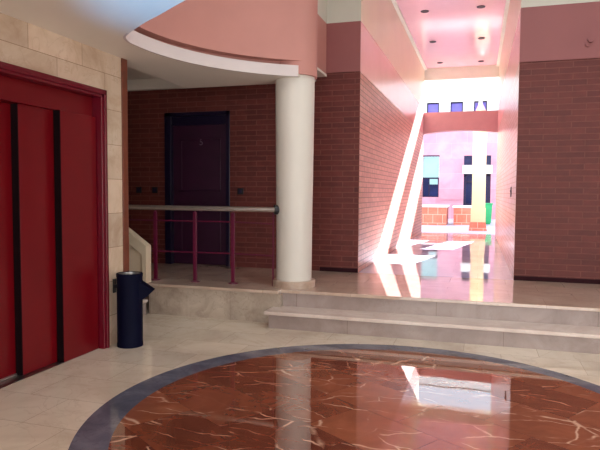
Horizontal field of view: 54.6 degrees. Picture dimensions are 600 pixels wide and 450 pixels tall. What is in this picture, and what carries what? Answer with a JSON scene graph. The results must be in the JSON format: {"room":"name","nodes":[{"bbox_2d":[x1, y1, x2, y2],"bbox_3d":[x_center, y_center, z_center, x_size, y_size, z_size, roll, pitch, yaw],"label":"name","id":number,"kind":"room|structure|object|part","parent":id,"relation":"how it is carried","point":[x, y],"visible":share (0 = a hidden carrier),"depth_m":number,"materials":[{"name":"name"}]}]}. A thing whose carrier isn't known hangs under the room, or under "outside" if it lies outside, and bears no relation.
{"room":"lobby","nodes":[
{"label":"lobby","id":0,"kind":"room"},
{"bbox_2d":[0,12,122,345],"bbox_3d":[-2.973,0.001,1.169,0.300,2.508,8.480,1,3,17],"label":"wall","id":1,"kind":"structure","parent":0,"point":[22,44],"depth_m":4.74,"materials":[{"name":"stone"}]},
{"bbox_2d":[0,61,109,388],"bbox_3d":[-2.132,0.025,3.722,0.260,2.186,2.645,1,3,17],"label":"elevator door","id":2,"kind":"structure","parent":1,"relation":"in","point":[54,232],"depth_m":4.43,"materials":[{"name":"paint"}]},
{"bbox_3d":[-2.317,0.155,3.412,0.045,1.952,1.770,1,3,17],"label":"panel","id":3,"kind":"part","parent":2,"relation":"part of","materials":[{"name":"red paint"}]},
{"bbox_3d":[-1.958,0.104,4.370,0.045,1.952,0.425,1,3,17],"label":"panel","id":4,"kind":"part","parent":2,"relation":"part of","materials":[{"name":"red paint"}]},
{"bbox_3d":[-2.172,1.115,3.793,0.190,0.002,2.485,1,3,17],"label":"sill","id":5,"kind":"part","parent":2,"relation":"part of","materials":[{"name":"silver metal"}]},
{"bbox_3d":[-1.793,0.087,4.698,0.047,1.952,0.430,1,3,17],"label":"panel","id":6,"kind":"part","parent":2,"relation":"part of","materials":[{"name":"red paint"}]},
{"bbox_2d":[121,58,128,271],"bbox_3d":[-1.706,-0.219,5.252,0.312,2.508,0.080,1,3,17],"label":"trim","id":7,"kind":"structure","parent":1,"relation":"attached to","point":[124,98],"depth_m":5.18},
{"bbox_2d":[127,67,156,79],"bbox_3d":[-2.135,-1.966,6.689,4.300,0.070,2.590,1,3,17],"label":"ceiling","id":8,"kind":"structure","parent":0,"point":[132,74],"depth_m":7.74,"materials":[{"name":"beige paint"}]},
{"bbox_2d":[0,0,299,87],"bbox_3d":[0.279,-1.272,0.867,6.634,0.110,9.950,1,3,17],"label":"ceiling","id":9,"kind":"structure","parent":0,"point":[102,25],"depth_m":4.14,"materials":[{"name":"beige paint"}]},
{"bbox_2d":[149,286,282,322],"bbox_3d":[-0.908,0.834,6.226,1.525,0.308,0.138,1,3,17],"label":"wall","id":10,"kind":"structure","parent":0,"point":[216,304],"depth_m":6.16,"materials":[{"name":"stone"}]},
{"bbox_2d":[134,0,317,62],"bbox_3d":[-0.728,-2.898,5.267,0.537,2.532,2.505,3,4,40],"label":"wall","id":11,"kind":"structure","parent":0,"point":[268,30],"depth_m":5.64,"materials":[{"name":"pink paint"}]},
{"bbox_2d":[127,66,275,87],"bbox_3d":[-0.896,-1.691,5.703,1.240,0.392,1.410,1,3,17],"label":"trim","id":12,"kind":"structure","parent":11,"relation":"attached to","point":[127,66],"depth_m":6.25,"materials":[{"name":"beige paint"}]},
{"bbox_2d":[123,30,297,76],"bbox_3d":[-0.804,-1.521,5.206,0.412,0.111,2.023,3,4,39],"label":"trim","id":13,"kind":"structure","parent":11,"relation":"attached to","point":[139,40],"depth_m":5.40,"materials":[{"name":"white paint"}]},
{"bbox_2d":[280,60,316,79],"bbox_3d":[-0.055,-1.612,6.097,0.470,0.140,0.470,1,3,17],"label":"trim","id":14,"kind":"structure","parent":11,"relation":"attached to","point":[305,67],"depth_m":5.89,"materials":[{"name":"pink paint"}]},
{"bbox_2d":[0,295,599,449],"bbox_3d":[-0.931,1.323,2.009,9.500,0.201,11.150,1,3,17],"label":"floor","id":15,"kind":"structure","parent":0,"point":[45,410],"depth_m":4.48,"materials":[{"name":"beige stone"}]},
{"bbox_2d":[113,271,154,348],"bbox_3d":[-1.440,0.731,5.062,0.352,0.635,0.224,-1,3,-20],"label":"waste bin","id":16,"kind":"object","parent":15,"relation":"on","point":[131,287],"visible":1,"depth_m":4.96,"materials":[{"name":"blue metal"}]},
{"bbox_3d":[-1.329,0.570,5.051,0.119,0.180,0.124,0,3,-5],"label":"spout","id":17,"kind":"part","parent":16,"relation":"part of","materials":[{"name":"blue ceramic"}]},
{"bbox_2d":[143,299,147,315],"bbox_3d":[-2.697,0.378,6.260,1.985,1.190,0.680,1,3,17],"label":"staircase","id":18,"kind":"structure","parent":15,"relation":"on","point":[144,300],"depth_m":6.30,"materials":[{"name":"stone"}]},
{"bbox_2d":[108,349,599,449],"bbox_3d":[0.525,1.159,3.413,3.142,0.012,3.142,1,3,17],"label":"medallion","id":19,"kind":"object","parent":15,"relation":"on","point":[343,399],"visible":1,"depth_m":3.61,"materials":[{"name":"red stone"}]},
{"bbox_2d":[264,306,599,353],"bbox_3d":[2.227,0.986,5.106,5.300,0.170,0.335,1,3,17],"label":"stone step","id":20,"kind":"structure","parent":15,"relation":"on","point":[530,335],"depth_m":5.29,"materials":[{"name":"stone"}]},
{"bbox_2d":[283,293,599,326],"bbox_3d":[2.340,0.905,5.324,5.215,0.308,0.155,1,3,17],"label":"stone step","id":21,"kind":"structure","parent":20,"relation":"on","point":[490,312],"depth_m":5.53,"materials":[{"name":"stone"}]},
{"bbox_2d":[317,0,326,72],"bbox_3d":[0.034,-3.050,6.715,0.282,2.380,1.150,1,3,17],"label":"wall","id":22,"kind":"structure","parent":0,"point":[322,26],"depth_m":7.05,"materials":[{"name":"pink paint"}]},
{"bbox_2d":[317,67,326,76],"bbox_3d":[0.029,-1.847,6.782,0.287,0.030,1.150,1,3,17],"label":"trim","id":23,"kind":"structure","parent":22,"relation":"attached to","point":[320,73],"depth_m":7.14,"materials":[{"name":"beige paint"}]},
{"bbox_2d":[320,71,359,268],"bbox_3d":[0.542,-0.462,7.458,0.493,2.895,0.300,1,3,17],"label":"wall pier","id":24,"kind":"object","parent":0,"point":[340,92],"visible":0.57,"depth_m":7.30,"materials":[{"name":"brick"}]},
{"bbox_2d":[127,0,599,279],"bbox_3d":[0.771,-1.637,7.317,9.500,5.260,0.312,1,3,17],"label":"wall","id":25,"kind":"structure","parent":0,"point":[557,212],"depth_m":6.66,"materials":[{"name":"brick"}]},
{"bbox_2d":[136,187,141,192],"bbox_3d":[-2.263,-0.491,8.157,0.084,0.084,0.016,1,3,17],"label":"light switch","id":26,"kind":"object","parent":25,"relation":"attached to","point":[138,189],"visible":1,"depth_m":8.15,"materials":[{"name":"black plastic"}]},
{"bbox_2d":[152,187,157,192],"bbox_3d":[-2.019,-0.486,8.082,0.084,0.084,0.016,1,3,17],"label":"light switch","id":27,"kind":"object","parent":25,"relation":"attached to","point":[154,189],"visible":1,"depth_m":8.07,"materials":[{"name":"black plastic"}]},
{"bbox_2d":[164,111,229,266],"bbox_3d":[-1.384,-0.491,7.949,0.973,2.075,0.135,1,3,17],"label":"door","id":28,"kind":"structure","parent":25,"relation":"in","point":[197,144],"depth_m":7.95,"materials":[{"name":"purple wood"}]},
{"bbox_3d":[-1.364,-0.389,7.951,0.613,1.570,0.011,1,3,17],"label":"moulding","id":29,"kind":"part","parent":28,"relation":"part of","materials":[{"name":"wood"}]},
{"bbox_2d":[173,263,225,265],"bbox_3d":[-1.347,0.587,8.150,1.173,0.099,0.400,1,3,17],"label":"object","id":30,"kind":"structure","parent":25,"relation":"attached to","point":[173,263],"depth_m":8.02,"materials":[{"name":"stone"}]},
{"bbox_2d":[127,78,315,90],"bbox_3d":[-1.813,-1.925,7.912,4.200,0.145,0.070,1,3,17],"label":"crown molding","id":31,"kind":"structure","parent":25,"relation":"attached to","point":[155,83],"depth_m":7.95,"materials":[{"name":"beige paint"}]},
{"bbox_2d":[237,188,242,194],"bbox_3d":[-0.792,-0.447,7.705,0.084,0.084,0.016,1,3,17],"label":"light switch","id":32,"kind":"object","parent":25,"relation":"attached to","point":[239,190],"visible":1,"depth_m":7.70,"materials":[{"name":"black plastic"}]},
{"bbox_2d":[320,267,599,283],"bbox_3d":[2.752,0.621,6.668,5.230,0.050,0.016,1,3,17],"label":"baseboard","id":33,"kind":"structure","parent":25,"relation":"attached to","point":[353,270],"depth_m":6.66,"materials":[{"name":"stone"}]},
{"bbox_2d":[586,37,593,46],"bbox_3d":[3.175,-2.007,6.372,0.073,0.098,0.038,1,3,17],"label":"wall sensor","id":34,"kind":"object","parent":25,"relation":"attached to","point":[590,39],"visible":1,"depth_m":6.36,"materials":[{"name":"pink paint"}]},
{"bbox_2d":[147,219,599,311],"bbox_3d":[6.699,-0.072,21.785,18.000,0.206,34.470,1,3,17],"label":"floor","id":35,"kind":"structure","parent":0,"point":[478,291],"depth_m":6.71,"materials":[{"name":"stone"}]},
{"bbox_2d":[129,228,150,282],"bbox_3d":[-2.872,-0.479,6.695,2.555,2.171,0.105,1,3,17],"label":"parapet","id":36,"kind":"object","parent":35,"relation":"on","point":[139,249],"visible":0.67,"depth_m":6.36,"materials":[{"name":"beige stone"}]},
{"bbox_3d":[-2.899,-0.412,6.707,2.500,2.035,0.065,1,3,17],"label":"panel","id":37,"kind":"part","parent":36,"relation":"part of","materials":[{"name":"beige stone"}]},
{"bbox_2d":[129,205,278,285],"bbox_3d":[-1.093,0.200,6.424,1.866,0.869,0.154,1,3,17],"label":"railing","id":38,"kind":"object","parent":35,"relation":"on","point":[275,209],"visible":0.96,"depth_m":6.40,"materials":[{"name":"silver metal"}]},
{"bbox_3d":[-1.634,0.235,6.574,0.040,0.775,0.024,1,3,17],"label":"post","id":39,"kind":"part","parent":38,"relation":"part of","materials":[{"name":"metal"}]},
{"bbox_3d":[-1.164,0.245,6.451,0.040,0.775,0.024,1,3,17],"label":"post","id":40,"kind":"part","parent":38,"relation":"part of","materials":[{"name":"metal"}]},
{"bbox_3d":[-1.135,-0.035,6.426,1.776,0.028,0.044,1,3,15],"label":"rod","id":41,"kind":"part","parent":38,"relation":"part of","materials":[{"name":"paint"}]},
{"bbox_3d":[-1.119,-0.184,6.398,1.815,0.055,0.052,1,3,18],"label":"handrail","id":42,"kind":"part","parent":38,"relation":"part of","materials":[{"name":"silver metal"}]},
{"bbox_3d":[-1.137,0.307,6.445,1.776,0.021,0.044,1,3,15],"label":"rod","id":43,"kind":"part","parent":38,"relation":"part of","materials":[{"name":"paint"}]},
{"bbox_3d":[-0.731,0.254,6.344,0.040,0.775,0.024,1,3,17],"label":"post","id":44,"kind":"part","parent":38,"relation":"part of","materials":[{"name":"metal"}]},
{"bbox_3d":[-0.285,0.253,6.188,0.016,0.800,0.015,1,3,17],"label":"post","id":45,"kind":"part","parent":38,"relation":"part of","materials":[{"name":"metal"}]},
{"bbox_2d":[273,75,314,288],"bbox_3d":[-0.058,-0.445,6.177,0.456,2.198,0.456,1,3,17],"label":"round column","id":46,"kind":"structure","parent":35,"relation":"on","point":[295,96],"depth_m":6.02,"materials":[{"name":"beige paint"}]},
{"bbox_2d":[422,205,449,224],"bbox_3d":[3.514,-0.358,19.200,2.700,0.625,1.330,1,3,17],"label":"planter","id":47,"kind":"object","parent":35,"relation":"on","point":[431,214],"visible":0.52,"depth_m":18.33,"materials":[{"name":"brick"}]},
{"bbox_2d":[422,79,498,218],"bbox_3d":[7.813,-3.487,25.145,12.000,6.265,5.050,1,3,17],"label":"building","id":48,"kind":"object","parent":35,"relation":"on","point":[447,156],"visible":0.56,"depth_m":23.10,"materials":[{"name":"pink paint"}]},
{"bbox_2d":[423,157,438,183],"bbox_3d":[5.291,-2.192,23.494,0.630,1.100,0.080,1,3,17],"label":"roller shutter","id":49,"kind":"object","parent":48,"relation":"hanging from","point":[430,164],"depth_m":23.46,"materials":[{"name":"plastic"}]},
{"bbox_3d":[7.035,-1.137,23.138,1.020,1.785,0.020,1,3,17],"label":"glass door","id":50,"kind":"part","parent":48,"relation":"part of","materials":[{"name":"glass"}]},
{"bbox_3d":[7.011,-1.131,23.041,1.030,1.785,0.180,1,3,17],"label":"door frame","id":51,"kind":"part","parent":48,"relation":"part of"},
{"bbox_2d":[452,205,471,224],"bbox_3d":[5.499,-0.332,19.139,0.890,0.605,1.280,1,3,17],"label":"planter","id":52,"kind":"object","parent":35,"relation":"on","point":[462,213],"visible":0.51,"depth_m":18.61,"materials":[{"name":"brick"}]},
{"bbox_2d":[468,103,486,230],"bbox_3d":[4.871,-1.562,15.808,0.480,3.425,0.440,1,3,17],"label":"column","id":53,"kind":"structure","parent":35,"relation":"on","point":[478,210],"depth_m":15.66,"materials":[{"name":"paint"}]},
{"bbox_2d":[485,203,492,223],"bbox_3d":[6.207,-0.379,19.258,0.330,0.695,0.410,1,3,17],"label":"litter bin","id":54,"kind":"object","parent":35,"relation":"on","point":[488,206],"visible":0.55,"depth_m":19.08,"materials":[{"name":"green plastic"}]},
{"bbox_2d":[358,0,423,271],"bbox_3d":[1.778,-1.509,10.977,0.300,4.610,7.849,1,3,17],"label":"wall","id":55,"kind":"structure","parent":0,"point":[390,144],"depth_m":9.28,"materials":[{"name":"brick"}]},
{"bbox_2d":[391,0,426,69],"bbox_3d":[1.964,-3.689,10.802,0.060,0.035,7.848,1,3,17],"label":"trim","id":56,"kind":"structure","parent":55,"relation":"attached to","point":[394,2],"depth_m":11.08,"materials":[{"name":"white paint"}]},
{"bbox_2d":[396,0,505,68],"bbox_3d":[2.825,-3.744,10.663,2.335,0.100,8.100,1,3,17],"label":"ceiling","id":57,"kind":"structure","parent":0,"point":[456,26],"depth_m":10.99,"materials":[{"name":"pink paint"}]},
{"bbox_2d":[424,65,498,81],"bbox_3d":[3.997,-3.751,14.414,2.370,0.290,0.250,1,3,17],"label":"lintel","id":58,"kind":"object","parent":57,"relation":"attached to","point":[486,71],"visible":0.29,"depth_m":14.30,"materials":[{"name":"white paint"}]},
{"bbox_2d":[495,0,520,279],"bbox_3d":[3.787,-1.462,10.360,0.315,4.610,7.847,1,3,17],"label":"wall","id":59,"kind":"structure","parent":0,"point":[507,134],"depth_m":8.72,"materials":[{"name":"brick"}]},
{"bbox_2d":[423,110,497,134],"bbox_3d":[3.985,-2.539,14.467,1.810,0.535,0.260,1,3,17],"label":"beam","id":60,"kind":"structure","parent":59,"relation":"attached to","point":[479,121],"depth_m":14.34,"materials":[{"name":"paint"}]},
{"bbox_2d":[497,0,509,65],"bbox_3d":[3.629,-3.650,10.290,0.060,0.035,7.847,1,3,17],"label":"trim","id":61,"kind":"structure","parent":59,"relation":"attached to","point":[507,2],"depth_m":10.90,"materials":[{"name":"white paint"}]}
]}

